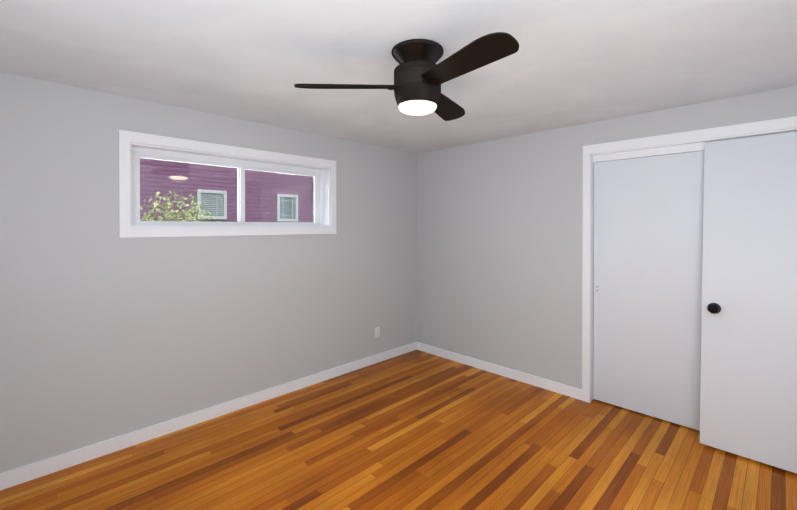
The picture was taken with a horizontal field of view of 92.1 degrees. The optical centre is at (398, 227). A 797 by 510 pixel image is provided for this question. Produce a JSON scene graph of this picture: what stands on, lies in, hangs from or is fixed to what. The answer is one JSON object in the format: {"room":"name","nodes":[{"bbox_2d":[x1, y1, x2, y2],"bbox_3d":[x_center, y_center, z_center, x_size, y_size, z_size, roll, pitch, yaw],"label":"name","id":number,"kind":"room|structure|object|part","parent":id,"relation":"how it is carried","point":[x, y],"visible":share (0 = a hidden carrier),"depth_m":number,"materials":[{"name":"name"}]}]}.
{"room":"empty bedroom","nodes":[
{"label":"empty bedroom","id":0,"kind":"room"},
{"bbox_2d":[0,72,416,473],"bbox_3d":[-1.386,0.303,3.326,0.200,2.440,4.760,0,1,45],"label":"wall","id":1,"kind":"structure","parent":0,"point":[106,332],"depth_m":2.79,"materials":[{"name":"grey paint"}]},
{"bbox_2d":[0,342,415,490],"bbox_3d":[-1.311,1.478,3.258,0.014,0.092,4.360,0,1,45],"label":"baseboard","id":2,"kind":"structure","parent":1,"relation":"attached to","point":[20,475],"depth_m":2.87,"materials":[{"name":"white wood"}]},
{"bbox_2d":[119,130,335,237],"bbox_3d":[-1.343,-0.307,3.343,0.203,0.740,1.810,0,1,45],"label":"window","id":3,"kind":"structure","parent":1,"relation":"in","point":[127,229],"depth_m":3.16,"materials":[{"name":"white"}]},
{"bbox_3d":[-1.384,-0.287,3.383,0.088,0.608,1.662,0,1,45],"label":"window frame sash","id":4,"kind":"part","parent":3,"relation":"part of","materials":[{"name":"white plastic"}]},
{"bbox_2d":[375,327,379,337],"bbox_3d":[-0.238,1.177,4.334,0.008,0.115,0.070,0,1,45],"label":"electrical outlet plate","id":5,"kind":"object","parent":1,"relation":"attached to","point":[377,331],"visible":1,"depth_m":4.33,"materials":[{"name":"white plastic"}]},
{"bbox_2d":[0,350,796,509],"bbox_3d":[0.318,1.591,2.090,4.370,0.120,5.410,0,1,45],"label":"floor","id":6,"kind":"structure","parent":0,"point":[416,430],"depth_m":2.53,"materials":[{"name":"brown wood"}]},
{"bbox_2d":[0,0,796,153],"bbox_3d":[0.318,-0.984,2.074,4.370,0.150,5.410,0,1,45],"label":"ceiling","id":7,"kind":"structure","parent":0,"point":[572,63],"depth_m":2.04,"materials":[{"name":"paint"}]},
{"bbox_2d":[294,32,518,120],"bbox_3d":[0.197,-0.748,1.956,1.059,0.319,1.086,0,1,45],"label":"ceiling fan","id":8,"kind":"object","parent":7,"relation":"hanging from","point":[420,76],"visible":1,"depth_m":1.86,"materials":[{"name":"black metal"}]},
{"bbox_3d":[0.097,-0.606,1.972,0.197,0.034,0.197,0,1,45],"label":"globe","id":9,"kind":"part","parent":8,"relation":"part of"},
{"bbox_2d":[417,86,796,388],"bbox_3d":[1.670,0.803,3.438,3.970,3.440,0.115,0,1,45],"label":"wall","id":10,"kind":"structure","parent":0,"point":[499,251],"depth_m":3.83,"materials":[{"name":"grey paint"}]},
{"bbox_2d":[416,342,581,399],"bbox_3d":[0.933,1.473,4.087,1.956,0.092,0.014,0,1,45],"label":"baseboard","id":11,"kind":"structure","parent":10,"relation":"attached to","point":[560,388],"depth_m":3.91,"materials":[{"name":"white wood"}]},
{"bbox_2d":[593,151,704,430],"bbox_3d":[2.064,0.470,3.071,0.937,2.086,0.035,0,1,45],"label":"closet door","id":12,"kind":"structure","parent":10,"relation":"in","point":[648,258],"depth_m":3.09,"materials":[{"name":"white wood"}]},
{"bbox_2d":[582,116,796,402],"bbox_3d":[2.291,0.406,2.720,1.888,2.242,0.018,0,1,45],"label":"trim","id":13,"kind":"structure","parent":10,"relation":"attached to","point":[751,128],"depth_m":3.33,"materials":[{"name":"white wood"}]},
{"bbox_2d":[700,132,796,473],"bbox_3d":[2.500,0.445,2.399,0.960,2.135,0.104,0,-4,45],"label":"closet door","id":14,"kind":"structure","parent":10,"relation":"in","point":[748,399],"depth_m":2.57,"materials":[{"name":"white wood"}]},
{"bbox_3d":[2.190,0.561,2.672,0.076,0.076,0.069,0,-4,45],"label":"knob","id":15,"kind":"part","parent":14,"relation":"part of","materials":[{"name":"black metal"}]},
{"bbox_2d":[610,150,704,160],"bbox_3d":[2.200,0.299,3.965,3.970,2.440,0.085,0,1,45],"label":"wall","id":16,"kind":"structure","parent":0,"point":[658,155],"depth_m":3.64,"materials":[{"name":"grey"}]},
{"label":"outside","id":17,"kind":"structure","parent":0,"visible":0},
{"bbox_3d":[-10.001,2.093,15.937,29.800,0.200,70.000,0,1,45],"label":"ground","id":18,"kind":"structure","parent":17,"visible":0},
{"bbox_2d":[140,190,219,221],"bbox_3d":[-2.778,0.805,4.774,1.119,2.539,1.258,0,1,45],"label":"bush","id":19,"kind":"object","parent":18,"relation":"on","point":[167,215],"depth_m":4.69,"materials":[{"name":"green plant"}]},
{"bbox_2d":[140,158,313,221],"bbox_3d":[-7.101,-2.245,10.182,6.600,8.550,30.600,0,1,45],"label":"window glass","id":20,"kind":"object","parent":18,"relation":"on","point":[214,207],"depth_m":8.95,"materials":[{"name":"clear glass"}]}
]}

